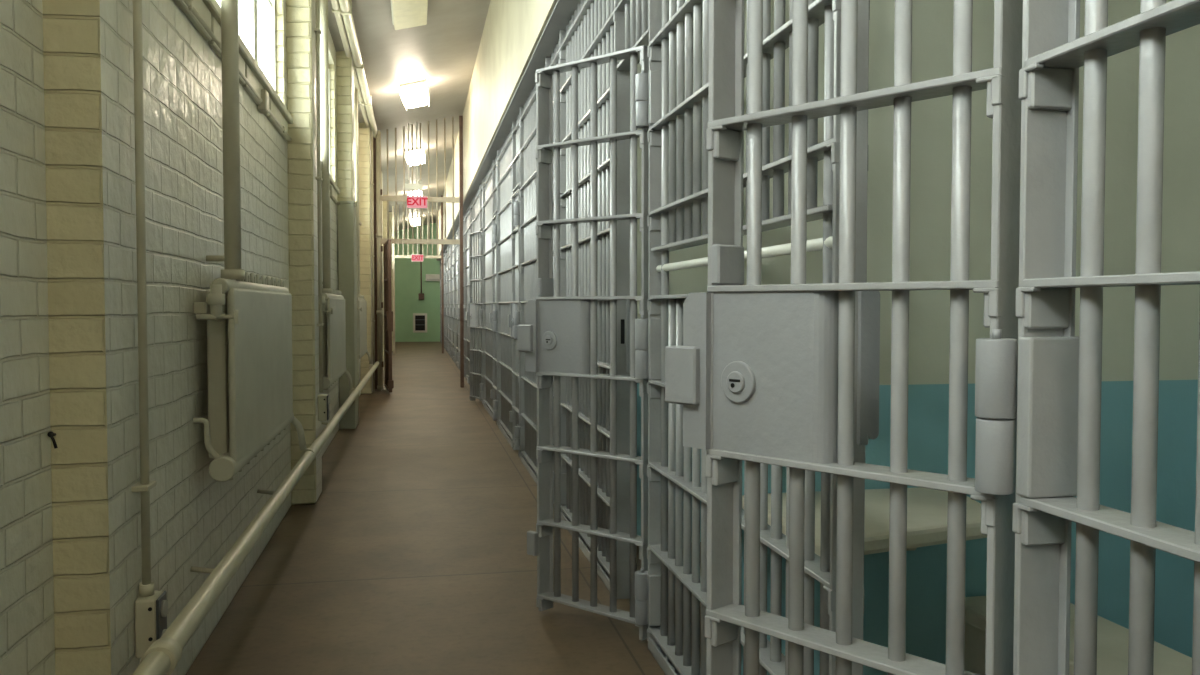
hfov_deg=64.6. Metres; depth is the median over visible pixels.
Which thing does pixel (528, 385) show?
bars
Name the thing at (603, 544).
bars
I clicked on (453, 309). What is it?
door
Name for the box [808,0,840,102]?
bars
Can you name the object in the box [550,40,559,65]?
bars
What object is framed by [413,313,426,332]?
vent
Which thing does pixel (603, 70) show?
bars
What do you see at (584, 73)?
bars
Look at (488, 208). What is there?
bars
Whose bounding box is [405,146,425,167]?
ceiling light
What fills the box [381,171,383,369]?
wall pier
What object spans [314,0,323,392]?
pipe
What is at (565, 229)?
bars
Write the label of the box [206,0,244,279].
riser pipe
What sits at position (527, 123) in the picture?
bars
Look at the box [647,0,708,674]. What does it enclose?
bars
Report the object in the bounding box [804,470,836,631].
bars
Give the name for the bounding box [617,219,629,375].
bars
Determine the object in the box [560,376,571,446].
bars
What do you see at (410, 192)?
diffuser
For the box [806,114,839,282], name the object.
bars
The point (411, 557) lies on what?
floor
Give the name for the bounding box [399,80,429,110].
ceiling light
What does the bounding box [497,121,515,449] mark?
bars
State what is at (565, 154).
bars
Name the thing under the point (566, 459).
bars
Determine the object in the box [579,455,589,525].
bars
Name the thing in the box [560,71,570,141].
bars
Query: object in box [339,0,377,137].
ceiling pipe
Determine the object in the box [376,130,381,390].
pipe
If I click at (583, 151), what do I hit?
bars
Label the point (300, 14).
wall pier
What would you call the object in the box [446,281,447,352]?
bars
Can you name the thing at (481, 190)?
bars
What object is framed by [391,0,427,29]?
fluorescent fixture
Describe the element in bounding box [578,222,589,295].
bars
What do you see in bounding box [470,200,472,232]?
bars
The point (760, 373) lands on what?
door
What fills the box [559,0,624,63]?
bars
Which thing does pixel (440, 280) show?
door
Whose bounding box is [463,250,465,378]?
door
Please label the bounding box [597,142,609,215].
bars
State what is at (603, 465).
bars
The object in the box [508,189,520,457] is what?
door
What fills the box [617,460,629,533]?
bars
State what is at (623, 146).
bars
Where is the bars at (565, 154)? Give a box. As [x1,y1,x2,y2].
[560,148,571,218]
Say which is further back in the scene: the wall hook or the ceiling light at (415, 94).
the ceiling light at (415, 94)
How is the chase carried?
attached to the wall pier at (344, 65)
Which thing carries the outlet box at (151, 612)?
attached to the wall at (71, 561)
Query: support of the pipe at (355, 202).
attached to the wall pier at (344, 65)
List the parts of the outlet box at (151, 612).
plate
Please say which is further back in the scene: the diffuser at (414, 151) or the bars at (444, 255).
the bars at (444, 255)
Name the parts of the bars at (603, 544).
rail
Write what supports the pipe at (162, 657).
attached to the wall at (71, 561)
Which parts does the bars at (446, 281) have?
post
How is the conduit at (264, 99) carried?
attached to the wall at (71, 561)
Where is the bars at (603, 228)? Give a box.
[597,221,609,451]
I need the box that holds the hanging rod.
[416,122,417,183]
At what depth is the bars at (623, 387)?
4.29 m
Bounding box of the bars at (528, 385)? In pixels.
[520,351,536,483]
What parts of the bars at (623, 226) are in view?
post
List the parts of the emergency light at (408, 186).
stem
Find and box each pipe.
[132,361,378,674]
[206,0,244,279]
[314,0,323,392]
[320,0,331,292]
[331,0,368,126]
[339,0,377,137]
[354,86,360,296]
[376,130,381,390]
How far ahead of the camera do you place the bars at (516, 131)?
8.48 m
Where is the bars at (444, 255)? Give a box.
[443,250,445,349]
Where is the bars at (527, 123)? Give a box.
[519,85,536,324]
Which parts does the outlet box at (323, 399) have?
plate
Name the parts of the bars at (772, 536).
hinge plate, rail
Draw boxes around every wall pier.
[286,0,321,504]
[336,51,354,204]
[359,123,372,393]
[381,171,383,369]
[383,195,386,323]
[389,212,392,350]
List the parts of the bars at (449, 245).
post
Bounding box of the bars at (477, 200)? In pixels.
[472,184,481,400]
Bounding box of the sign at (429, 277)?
[426,274,439,280]
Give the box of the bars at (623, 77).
[617,71,629,132]
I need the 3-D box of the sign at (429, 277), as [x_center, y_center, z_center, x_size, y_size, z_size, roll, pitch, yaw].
[-6.221,-2.222,35.324,0.520,0.260,0.167,0,2,-11]
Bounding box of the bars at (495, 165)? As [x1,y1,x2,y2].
[493,156,496,214]
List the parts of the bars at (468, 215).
post, post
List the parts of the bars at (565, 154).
hinge plate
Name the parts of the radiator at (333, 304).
panel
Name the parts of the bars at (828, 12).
hinge plate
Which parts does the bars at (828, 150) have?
slot rail, slot rod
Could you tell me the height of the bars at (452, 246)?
3.018 m
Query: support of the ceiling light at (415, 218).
attached to the ceiling
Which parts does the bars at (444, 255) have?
post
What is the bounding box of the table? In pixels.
[742,487,986,555]
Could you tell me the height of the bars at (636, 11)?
0.643 m
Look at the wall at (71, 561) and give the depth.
2.61 m
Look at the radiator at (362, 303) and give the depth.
12.34 m
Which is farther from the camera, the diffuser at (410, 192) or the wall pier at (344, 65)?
the diffuser at (410, 192)
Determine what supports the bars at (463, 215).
in the floor
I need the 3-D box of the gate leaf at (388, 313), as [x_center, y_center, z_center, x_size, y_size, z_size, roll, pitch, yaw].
[-3.281,-0.337,14.688,0.090,2.280,1.130,-1,2,-16]
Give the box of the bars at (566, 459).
[561,453,571,521]
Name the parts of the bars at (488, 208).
post, hinge plate, hinge plate, hinge plate, rail, post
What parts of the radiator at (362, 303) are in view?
panel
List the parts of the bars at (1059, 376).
post, hinge plate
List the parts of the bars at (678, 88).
post, hinge plate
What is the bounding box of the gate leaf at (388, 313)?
[384,239,393,391]
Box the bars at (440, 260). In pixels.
[440,260,441,343]
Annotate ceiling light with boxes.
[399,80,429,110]
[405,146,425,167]
[407,190,422,195]
[409,216,419,225]
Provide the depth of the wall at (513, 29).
9.45 m
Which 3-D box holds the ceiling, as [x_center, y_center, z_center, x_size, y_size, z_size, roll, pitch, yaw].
[-2.790,-3.387,13.156,2.165,0.659,45.500,0,2,-11]
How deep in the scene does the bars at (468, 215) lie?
16.84 m
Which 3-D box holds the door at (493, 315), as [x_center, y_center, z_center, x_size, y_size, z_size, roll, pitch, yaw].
[-1.172,-0.198,10.708,0.121,2.312,0.700,0,2,-11]
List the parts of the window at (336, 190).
frame, sill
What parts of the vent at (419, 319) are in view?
pane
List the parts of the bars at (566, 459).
hinge plate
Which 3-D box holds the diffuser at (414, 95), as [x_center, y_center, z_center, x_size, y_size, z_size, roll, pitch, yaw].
[-2.438,-3.189,12.569,0.310,0.233,0.310,-14,4,-10]
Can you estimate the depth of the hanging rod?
15.19 m
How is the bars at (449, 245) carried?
in the floor
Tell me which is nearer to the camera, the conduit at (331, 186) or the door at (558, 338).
the door at (558, 338)
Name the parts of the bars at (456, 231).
post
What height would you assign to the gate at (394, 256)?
4.408 m
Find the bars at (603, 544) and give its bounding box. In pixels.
[597,536,609,591]
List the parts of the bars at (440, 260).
post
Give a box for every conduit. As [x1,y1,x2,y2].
[183,0,291,141]
[321,181,339,204]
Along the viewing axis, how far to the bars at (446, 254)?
27.67 m
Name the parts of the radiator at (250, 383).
valve handle, panel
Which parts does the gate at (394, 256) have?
post, post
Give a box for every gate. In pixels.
[373,116,463,388]
[392,196,443,353]
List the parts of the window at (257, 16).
frame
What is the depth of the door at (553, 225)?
6.28 m
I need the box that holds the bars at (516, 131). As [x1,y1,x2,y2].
[512,114,519,191]
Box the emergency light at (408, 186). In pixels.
[405,124,422,190]
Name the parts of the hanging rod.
stem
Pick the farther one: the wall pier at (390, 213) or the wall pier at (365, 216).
the wall pier at (390, 213)
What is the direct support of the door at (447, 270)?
in the gate at (394, 256)
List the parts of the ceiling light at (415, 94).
plate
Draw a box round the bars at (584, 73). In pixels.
[578,67,589,138]
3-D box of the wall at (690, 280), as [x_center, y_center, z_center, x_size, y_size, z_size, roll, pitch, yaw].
[0.966,-0.360,5.444,2.030,3.018,0.120,0,2,-11]
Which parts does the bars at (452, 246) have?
post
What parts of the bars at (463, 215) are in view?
post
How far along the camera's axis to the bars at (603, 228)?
4.67 m
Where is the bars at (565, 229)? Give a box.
[560,224,571,296]
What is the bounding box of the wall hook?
[47,431,57,448]
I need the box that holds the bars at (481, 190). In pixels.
[480,182,482,230]
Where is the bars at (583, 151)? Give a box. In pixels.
[578,145,589,217]
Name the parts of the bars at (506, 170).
hinge plate, post, hinge plate, hinge plate, rail, post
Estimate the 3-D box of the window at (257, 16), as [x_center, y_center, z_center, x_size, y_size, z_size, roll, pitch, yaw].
[-1.778,-1.953,4.584,0.165,1.460,3.220,0,2,-11]
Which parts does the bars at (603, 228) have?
strike plate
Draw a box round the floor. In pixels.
[186,342,700,674]
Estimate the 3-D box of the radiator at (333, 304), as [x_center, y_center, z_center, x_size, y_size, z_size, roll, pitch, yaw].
[-2.370,0.057,8.456,0.206,0.971,1.942,0,2,-11]
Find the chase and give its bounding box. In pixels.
[337,201,357,428]
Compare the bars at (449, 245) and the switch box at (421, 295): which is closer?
the bars at (449, 245)
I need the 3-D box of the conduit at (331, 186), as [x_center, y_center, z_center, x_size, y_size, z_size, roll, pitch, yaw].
[-2.467,-1.382,8.490,0.050,0.110,3.590,0,2,-11]
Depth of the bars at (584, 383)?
5.19 m
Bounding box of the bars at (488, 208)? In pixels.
[482,159,495,420]
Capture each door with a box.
[440,280,441,342]
[444,272,445,348]
[446,270,448,353]
[449,266,451,357]
[452,262,454,361]
[456,257,459,369]
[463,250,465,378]
[465,231,483,403]
[489,214,497,425]
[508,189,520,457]
[517,45,648,640]
[553,225,553,503]
[665,0,1022,674]
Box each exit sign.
[407,191,427,208]
[411,244,422,261]
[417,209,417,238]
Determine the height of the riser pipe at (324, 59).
2.623 m
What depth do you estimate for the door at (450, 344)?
23.84 m
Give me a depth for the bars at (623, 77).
4.24 m
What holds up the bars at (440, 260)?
in the floor
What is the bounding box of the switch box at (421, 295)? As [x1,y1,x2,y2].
[419,244,423,299]
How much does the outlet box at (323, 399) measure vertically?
0.176 m
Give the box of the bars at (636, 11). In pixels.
[615,0,648,70]
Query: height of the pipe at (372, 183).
3.996 m
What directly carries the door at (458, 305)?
on the floor
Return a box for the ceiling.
[328,0,490,231]
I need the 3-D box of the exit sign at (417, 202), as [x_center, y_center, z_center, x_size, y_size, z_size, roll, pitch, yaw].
[-2.923,-2.197,15.214,0.315,0.274,0.069,0,2,-11]
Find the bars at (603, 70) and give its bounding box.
[597,62,609,135]
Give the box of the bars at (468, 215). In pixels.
[465,202,471,384]
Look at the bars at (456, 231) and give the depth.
21.42 m
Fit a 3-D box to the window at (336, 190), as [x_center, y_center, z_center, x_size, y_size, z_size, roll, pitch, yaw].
[-2.534,-2.082,8.485,0.165,1.460,3.170,0,2,-11]
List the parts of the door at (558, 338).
keyhole plate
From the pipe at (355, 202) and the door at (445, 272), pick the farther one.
the door at (445, 272)
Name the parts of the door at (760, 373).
keyhole plate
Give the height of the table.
0.202 m
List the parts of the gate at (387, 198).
plate, post, post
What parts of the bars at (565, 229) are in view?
post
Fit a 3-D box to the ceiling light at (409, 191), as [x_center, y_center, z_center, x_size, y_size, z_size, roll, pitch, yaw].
[-4.657,-3.578,23.948,0.390,0.352,0.380,0,2,-11]
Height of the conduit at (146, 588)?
3.558 m
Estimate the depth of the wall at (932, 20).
3.13 m
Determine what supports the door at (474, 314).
on the floor
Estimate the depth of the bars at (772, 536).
2.45 m
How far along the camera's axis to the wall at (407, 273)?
35.30 m
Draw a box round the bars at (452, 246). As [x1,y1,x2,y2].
[451,233,454,362]
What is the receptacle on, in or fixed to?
attached to the outlet box at (151, 612)
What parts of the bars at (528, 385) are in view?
hinge plate, hinge plate, rail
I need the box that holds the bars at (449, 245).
[448,244,450,355]
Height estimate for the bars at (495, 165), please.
0.643 m
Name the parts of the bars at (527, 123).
post, hinge plate, post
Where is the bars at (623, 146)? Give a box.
[617,139,629,214]
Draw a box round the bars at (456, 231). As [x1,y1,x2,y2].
[455,225,459,366]
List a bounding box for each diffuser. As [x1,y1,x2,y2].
[403,84,428,107]
[407,150,424,165]
[409,191,419,195]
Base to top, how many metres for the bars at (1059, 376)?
3.018 m
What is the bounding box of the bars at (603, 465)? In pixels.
[597,458,609,529]
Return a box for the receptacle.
[161,600,167,616]
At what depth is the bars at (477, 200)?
13.87 m
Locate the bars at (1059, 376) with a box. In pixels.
[1012,0,1199,674]
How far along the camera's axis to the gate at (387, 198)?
15.32 m
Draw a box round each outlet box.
[134,591,167,657]
[318,394,329,420]
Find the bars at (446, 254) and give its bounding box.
[445,246,447,273]
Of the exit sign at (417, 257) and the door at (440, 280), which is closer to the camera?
the exit sign at (417, 257)
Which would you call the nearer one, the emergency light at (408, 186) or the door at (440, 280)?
the emergency light at (408, 186)
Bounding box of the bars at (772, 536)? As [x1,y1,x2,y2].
[760,463,788,617]
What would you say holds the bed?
on the floor
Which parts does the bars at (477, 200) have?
post, post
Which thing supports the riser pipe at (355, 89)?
attached to the wall at (71, 561)
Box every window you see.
[174,0,292,139]
[320,70,339,203]
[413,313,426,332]
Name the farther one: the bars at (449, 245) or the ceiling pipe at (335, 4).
the bars at (449, 245)
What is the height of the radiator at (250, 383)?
0.971 m
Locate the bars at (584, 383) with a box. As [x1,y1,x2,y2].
[579,378,589,449]
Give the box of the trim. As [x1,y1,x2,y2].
[437,0,579,260]
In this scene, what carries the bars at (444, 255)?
in the floor
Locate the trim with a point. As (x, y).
(561, 14)
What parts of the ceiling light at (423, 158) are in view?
plate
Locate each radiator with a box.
[193,272,306,481]
[322,289,352,389]
[358,295,371,363]
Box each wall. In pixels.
[0,0,372,674]
[394,223,439,341]
[436,0,557,258]
[637,11,707,541]
[741,0,1199,674]
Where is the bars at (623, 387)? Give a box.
[617,380,629,454]
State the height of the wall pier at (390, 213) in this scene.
4.079 m
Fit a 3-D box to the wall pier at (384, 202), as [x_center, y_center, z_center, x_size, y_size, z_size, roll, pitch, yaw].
[-5.381,-1.498,23.775,0.180,4.079,0.400,0,2,-11]
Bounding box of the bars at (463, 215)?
[459,215,464,290]

